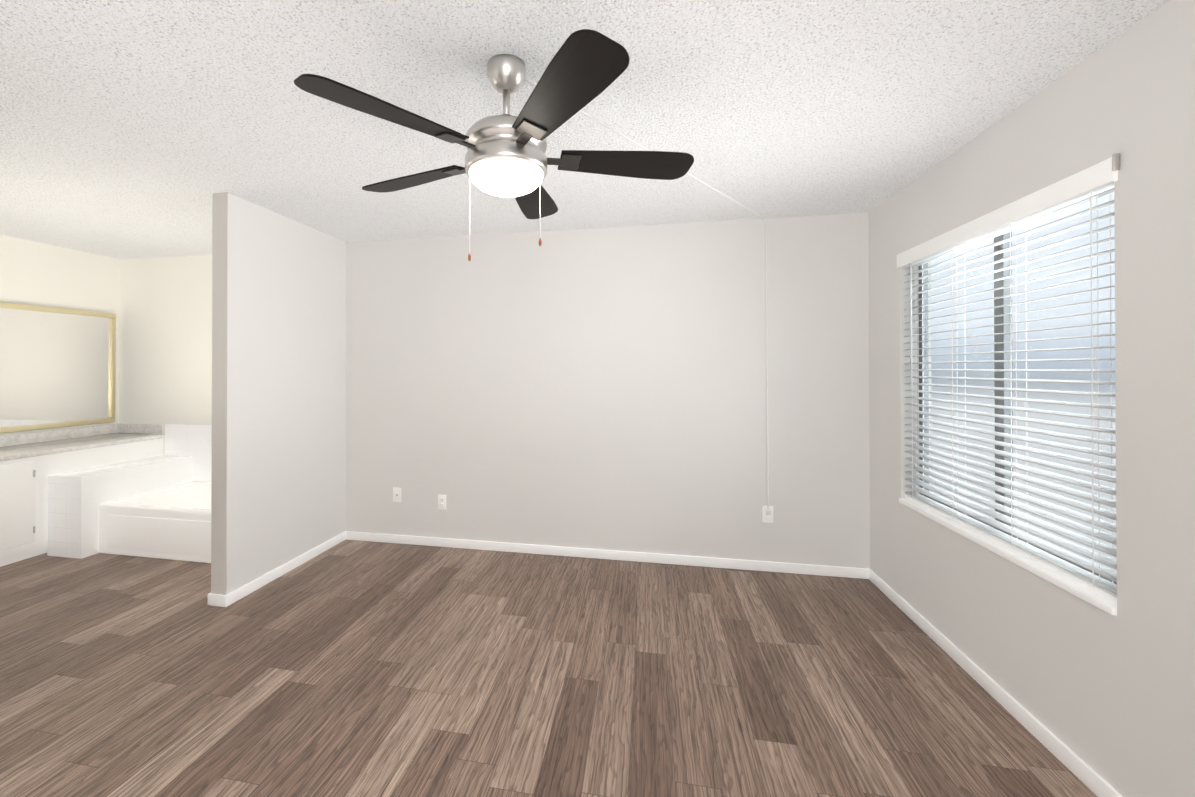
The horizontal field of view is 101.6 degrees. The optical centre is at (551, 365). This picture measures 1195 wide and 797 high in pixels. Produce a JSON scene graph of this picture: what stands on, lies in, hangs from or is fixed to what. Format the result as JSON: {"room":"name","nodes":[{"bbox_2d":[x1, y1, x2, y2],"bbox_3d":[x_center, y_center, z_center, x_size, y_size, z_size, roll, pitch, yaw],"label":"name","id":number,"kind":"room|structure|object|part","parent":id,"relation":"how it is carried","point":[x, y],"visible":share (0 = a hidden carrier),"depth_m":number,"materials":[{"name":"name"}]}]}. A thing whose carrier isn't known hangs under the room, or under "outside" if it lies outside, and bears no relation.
{"room":"empty bedroom","nodes":[
{"label":"empty bedroom","id":0,"kind":"room"},
{"bbox_2d":[0,235,118,435],"bbox_3d":[-4.373,0.198,3.725,0.160,2.440,1.860,0,0,11],"label":"wall","id":1,"kind":"structure","parent":0,"point":[38,273],"depth_m":4.16,"materials":[{"name":"paint"}]},
{"bbox_2d":[0,302,115,433],"bbox_3d":[-4.264,0.013,3.783,0.025,1.020,1.615,0,0,11],"label":"mirror","id":2,"kind":"object","parent":1,"relation":"attached to","point":[57,367],"visible":0.96,"depth_m":4.11,"materials":[{"name":"beige mirror"}]},
{"bbox_2d":[0,424,115,447],"bbox_3d":[-4.282,0.585,3.704,0.020,0.085,1.858,0,0,11],"label":"backsplash","id":3,"kind":"structure","parent":1,"relation":"attached to","point":[65,434],"depth_m":4.11,"materials":[{"name":"beige stone"}]},
{"bbox_2d":[119,254,211,481],"bbox_3d":[-3.002,0.202,4.483,2.555,2.440,0.160,0,0,11],"label":"wall","id":4,"kind":"structure","parent":0,"point":[165,340],"depth_m":4.52,"materials":[{"name":"paint"}]},
{"bbox_2d":[116,424,163,431],"bbox_3d":[-3.845,0.589,4.554,0.508,0.085,0.020,0,0,11],"label":"backsplash","id":5,"kind":"structure","parent":4,"relation":"attached to","point":[119,427],"depth_m":4.55,"materials":[{"name":"beige stone"}]},
{"bbox_2d":[211,192,227,594],"bbox_3d":[-1.964,0.193,2.876,0.105,2.440,0.004,0,0,11],"label":"wall end","id":6,"kind":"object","parent":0,"point":[219,390],"visible":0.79,"depth_m":2.87,"materials":[{"name":"paint"}]},
{"bbox_2d":[227,193,345,593],"bbox_3d":[-1.852,0.196,3.441,0.105,2.440,1.146,0,0,11],"label":"wall","id":7,"kind":"structure","parent":0,"point":[286,412],"depth_m":3.29,"materials":[{"name":"paint"}]},
{"bbox_2d":[208,593,224,606],"bbox_3d":[-1.972,1.379,2.863,0.118,0.068,0.013,0,0,11],"label":"baseboard","id":8,"kind":"structure","parent":7,"relation":"attached to","point":[216,600],"depth_m":2.85,"materials":[{"name":"white wood"}]},
{"bbox_2d":[225,531,345,606],"bbox_3d":[-1.797,1.382,3.408,0.013,0.068,1.150,0,0,11],"label":"baseboard","id":9,"kind":"structure","parent":7,"relation":"attached to","point":[254,585],"depth_m":3.26,"materials":[{"name":"white wood"}]},
{"bbox_2d":[0,539,1096,796],"bbox_3d":[-1.503,1.455,1.367,6.703,0.100,5.680,0,0,11],"label":"floor","id":10,"kind":"structure","parent":0,"point":[364,669],"depth_m":2.14,"materials":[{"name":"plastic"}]},
{"bbox_2d":[0,436,164,566],"bbox_3d":[-4.065,1.039,3.480,0.532,0.756,2.208,0,0,11],"label":"bathroom vanity","id":11,"kind":"object","parent":10,"relation":"on","point":[30,463],"depth_m":3.57,"materials":[{"name":"painted wood"},{"name":"granite"}]},
{"bbox_3d":[-3.827,0.991,3.368,0.012,0.590,0.400,0,0,11],"label":"door","id":12,"kind":"part","parent":11,"relation":"part of","materials":[{"name":"white wood"}]},
{"bbox_2d":[0,432,164,459],"bbox_3d":[-4.026,0.644,3.648,0.543,0.035,1.868,0,0,11],"label":"countertop","id":13,"kind":"structure","parent":11,"relation":"on","point":[113,437],"depth_m":3.94,"materials":[{"name":"beige stone"}]},
{"bbox_2d":[47,455,191,558],"bbox_3d":[-3.523,1.119,4.034,0.321,0.600,0.886,0,0,11],"label":"tub surround wall","id":14,"kind":"structure","parent":10,"relation":"on","point":[76,498],"depth_m":3.65,"materials":[{"name":"white tile"}]},
{"bbox_2d":[99,424,211,562],"bbox_3d":[-2.748,0.976,3.939,1.843,0.885,0.797,0,0,11],"label":"bathtub","id":15,"kind":"object","parent":10,"relation":"on","point":[172,523],"visible":0.4,"depth_m":3.62,"materials":[{"name":"white ceramic"}]},
{"bbox_3d":[-2.651,1.241,3.514,1.388,0.252,0.004,0,0,11],"label":"apron panel","id":16,"kind":"part","parent":15,"relation":"part of","materials":[{"name":"white ceramic"}]},
{"bbox_2d":[0,0,1168,258],"bbox_3d":[-1.503,-1.085,1.380,6.703,0.100,5.680,0,0,11],"label":"ceiling","id":17,"kind":"structure","parent":0,"point":[138,128],"depth_m":1.90,"materials":[{"name":"white paint"}]},
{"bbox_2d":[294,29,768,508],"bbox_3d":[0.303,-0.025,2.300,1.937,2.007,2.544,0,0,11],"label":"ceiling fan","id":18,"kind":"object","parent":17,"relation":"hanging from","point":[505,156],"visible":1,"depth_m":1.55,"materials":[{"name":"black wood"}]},
{"bbox_3d":[-0.462,-0.720,1.381,0.478,0.006,0.156,0,12,-43],"label":"fan blade","id":19,"kind":"part","parent":18,"relation":"part of","materials":[{"name":"black wood"}]},
{"bbox_3d":[-0.527,-0.717,1.875,0.478,0.006,0.156,0,12,29],"label":"fan blade","id":20,"kind":"part","parent":18,"relation":"part of","materials":[{"name":"black wood"}]},
{"bbox_3d":[-0.154,-0.627,1.672,0.256,0.060,0.256,0,0,11],"label":"lamp shade","id":21,"kind":"part","parent":18,"relation":"part of","materials":[{"name":"white glass"}]},
{"label":"fan blade","id":22,"kind":"part","parent":18,"relation":"part of","materials":[{"name":"black wood"}]},
{"bbox_3d":[0.028,-0.721,1.290,0.156,0.006,0.478,13,-6,-25],"label":"fan blade","id":23,"kind":"part","parent":18,"relation":"part of","materials":[{"name":"black wood"}]},
{"bbox_3d":[0.266,-0.718,1.728,0.478,0.006,0.156,0,-12,-7],"label":"fan blade","id":24,"kind":"part","parent":18,"relation":"part of","materials":[{"name":"black wood"}]},
{"bbox_2d":[345,213,869,568],"bbox_3d":[0.272,0.198,3.761,4.148,2.440,0.307,0,0,11],"label":"wall","id":25,"kind":"structure","parent":0,"point":[603,388],"depth_m":3.56,"materials":[{"name":"paint"}]},
{"bbox_2d":[393,487,400,501],"bbox_3d":[-1.237,1.033,3.890,0.072,0.116,0.014,0,0,11],"label":"outlet","id":26,"kind":"object","parent":25,"relation":"attached to","point":[396,494],"visible":1,"depth_m":3.89,"materials":[{"name":"white plastic"}]},
{"bbox_2d":[438,495,445,509],"bbox_3d":[-0.860,1.070,3.819,0.072,0.116,0.009,0,0,11],"label":"duplex electrical outlet","id":27,"kind":"object","parent":25,"relation":"attached to","point":[441,502],"visible":1,"depth_m":3.82,"materials":[{"name":"white plastic"}]},
{"bbox_2d":[345,531,868,578],"bbox_3d":[0.214,1.383,3.603,3.883,0.068,0.013,0,0,11],"label":"baseboard","id":28,"kind":"structure","parent":25,"relation":"attached to","point":[820,570],"depth_m":3.54,"materials":[{"name":"white wood"}]},
{"bbox_2d":[762,506,772,522],"bbox_3d":[1.492,1.024,3.341,0.072,0.116,0.034,0,0,11],"label":"outlet","id":29,"kind":"object","parent":25,"relation":"attached to","point":[767,515],"visible":1,"depth_m":3.35,"materials":[{"name":"white plastic"}]},
{"bbox_2d":[869,0,1194,796],"bbox_3d":[1.692,0.181,0.667,0.160,2.440,5.213,0,0,11],"label":"wall","id":30,"kind":"structure","parent":0,"point":[1107,698],"depth_m":1.54,"materials":[{"name":"paint"}]},
{"bbox_2d":[869,569,1122,796],"bbox_3d":[1.606,1.367,0.671,0.013,0.068,5.200,0,0,11],"label":"baseboard","id":31,"kind":"structure","parent":30,"relation":"attached to","point":[1091,779],"depth_m":1.96,"materials":[{"name":"white wood"}]},
{"bbox_2d":[899,498,1116,615],"bbox_3d":[1.947,0.779,2.176,0.097,0.026,1.326,0,0,11],"label":"window ledge","id":32,"kind":"object","parent":30,"relation":"attached to","point":[1092,598],"visible":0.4,"depth_m":1.90,"materials":[{"name":"white wood"}]},
{"bbox_2d":[906,182,1113,265],"bbox_3d":[1.951,-0.611,2.183,0.056,0.051,1.318,0,0,11],"label":"blind headrail","id":33,"kind":"object","parent":30,"relation":"attached to","point":[1076,199],"visible":0.07,"depth_m":1.95,"materials":[{"name":"white plastic"}]},
{"bbox_2d":[910,263,911,385],"bbox_3d":[1.990,-0.228,2.688,0.008,0.680,0.008,0,0,11],"label":"tilt wand","id":34,"kind":"object","parent":33,"relation":"hanging from","point":[910,324],"visible":0.96,"depth_m":2.69,"materials":[{"name":"white plastic"}]},
{"bbox_2d":[912,385,912,498],"bbox_3d":[2.034,0.080,2.739,0.002,1.335,0.003,0,0,11],"label":"cord","id":35,"kind":"object","parent":33,"relation":"hanging from","point":[912,385],"depth_m":2.74,"materials":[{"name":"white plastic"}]},
{"bbox_2d":[916,360,916,494],"bbox_3d":[2.063,0.080,2.747,0.002,1.335,0.002,0,0,11],"label":"cord","id":36,"kind":"object","parent":33,"relation":"hanging from","point":[916,360],"depth_m":2.74,"materials":[{"name":"white fabric"}]},
{"bbox_2d":[904,188,1116,594],"bbox_3d":[1.951,0.079,2.180,0.050,1.308,1.314,0,0,11],"label":"window blind slats","id":37,"kind":"object","parent":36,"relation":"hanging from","point":[1084,563],"visible":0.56,"depth_m":1.94,"materials":[{"name":"white plastic"}]},
{"bbox_2d":[922,265,923,495],"bbox_3d":[2.087,0.080,2.729,0.002,1.335,0.003,0,0,11],"label":"cord","id":38,"kind":"object","parent":33,"relation":"hanging from","point":[922,265],"depth_m":2.73,"materials":[{"name":"white fabric"}]},
{"bbox_2d":[952,270,953,518],"bbox_3d":[1.962,0.078,2.376,0.002,1.335,0.003,0,0,11],"label":"cord","id":39,"kind":"object","parent":33,"relation":"hanging from","point":[952,270],"depth_m":2.38,"materials":[{"name":"white fabric"}]},
{"bbox_2d":[956,247,957,513],"bbox_3d":[1.991,0.078,2.384,0.002,1.335,0.002,0,0,11],"label":"cord","id":40,"kind":"object","parent":33,"relation":"hanging from","point":[956,247],"depth_m":2.38,"materials":[{"name":"white fabric"}]},
{"bbox_2d":[964,249,965,514],"bbox_3d":[2.015,0.078,2.366,0.002,1.335,0.003,0,0,11],"label":"cord","id":41,"kind":"object","parent":33,"relation":"hanging from","point":[964,249],"depth_m":2.36,"materials":[{"name":"white fabric"}]},
{"bbox_2d":[897,157,1117,267],"bbox_3d":[1.907,-0.618,2.192,0.018,0.078,1.354,0,0,11],"label":"blind valance","id":42,"kind":"object","parent":33,"relation":"attached to","point":[1094,177],"visible":0.98,"depth_m":1.90,"materials":[{"name":"white plastic"}]},
{"bbox_2d":[1112,153,1119,170],"bbox_3d":[1.772,-0.640,1.524,0.018,0.052,0.008,0,0,11],"label":"clip","id":43,"kind":"object","parent":42,"relation":"attached to","point":[1115,161],"visible":0.94,"depth_m":1.52,"materials":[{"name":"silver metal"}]},
{"bbox_2d":[1010,224,1016,547],"bbox_3d":[1.886,0.076,1.994,0.002,1.335,0.003,0,0,11],"label":"cord","id":44,"kind":"object","parent":33,"relation":"hanging from","point":[1010,224],"depth_m":2.00,"materials":[{"name":"white fabric"}]},
{"bbox_2d":[1015,224,1017,541],"bbox_3d":[1.915,0.076,2.001,0.002,1.335,0.002,0,0,11],"label":"cord","id":45,"kind":"object","parent":33,"relation":"hanging from","point":[1015,224],"depth_m":2.00,"materials":[{"name":"white fabric"}]},
{"bbox_2d":[1025,226,1027,543],"bbox_3d":[1.939,0.076,1.983,0.002,1.335,0.003,0,0,11],"label":"cord","id":46,"kind":"object","parent":33,"relation":"hanging from","point":[1026,378],"depth_m":1.98,"materials":[{"name":"white fabric"}]},
{"bbox_2d":[1090,191,1099,587],"bbox_3d":[1.815,0.074,1.631,0.002,1.335,0.003,0,0,11],"label":"cord","id":47,"kind":"object","parent":33,"relation":"hanging from","point":[1091,191],"depth_m":1.63,"materials":[{"name":"white fabric"}]},
{"bbox_2d":[1110,194,1113,582],"bbox_3d":[1.868,0.074,1.620,0.002,1.335,0.003,0,0,11],"label":"cord","id":48,"kind":"object","parent":33,"relation":"hanging from","point":[1110,194],"depth_m":1.62,"materials":[{"name":"white fabric"}]},
{"bbox_2d":[905,194,1116,603],"bbox_3d":[1.980,0.063,2.174,0.111,1.403,1.326,0,0,11],"label":"window","id":49,"kind":"structure","parent":30,"relation":"in","point":[1029,355],"depth_m":2.14,"materials":[{"name":"clear glass"}]},
{"bbox_3d":[1.951,0.752,2.176,0.052,0.020,1.314,0,0,11],"label":"window blind bottom rail","id":50,"kind":"part","parent":49,"relation":"part of","materials":[{"name":"white plastic"}]},
{"bbox_3d":[2.017,0.063,2.167,0.035,1.403,1.326,0,0,11],"label":"window sash","id":51,"kind":"part","parent":49,"relation":"part of","materials":[{"name":"white plastic"}]}
]}

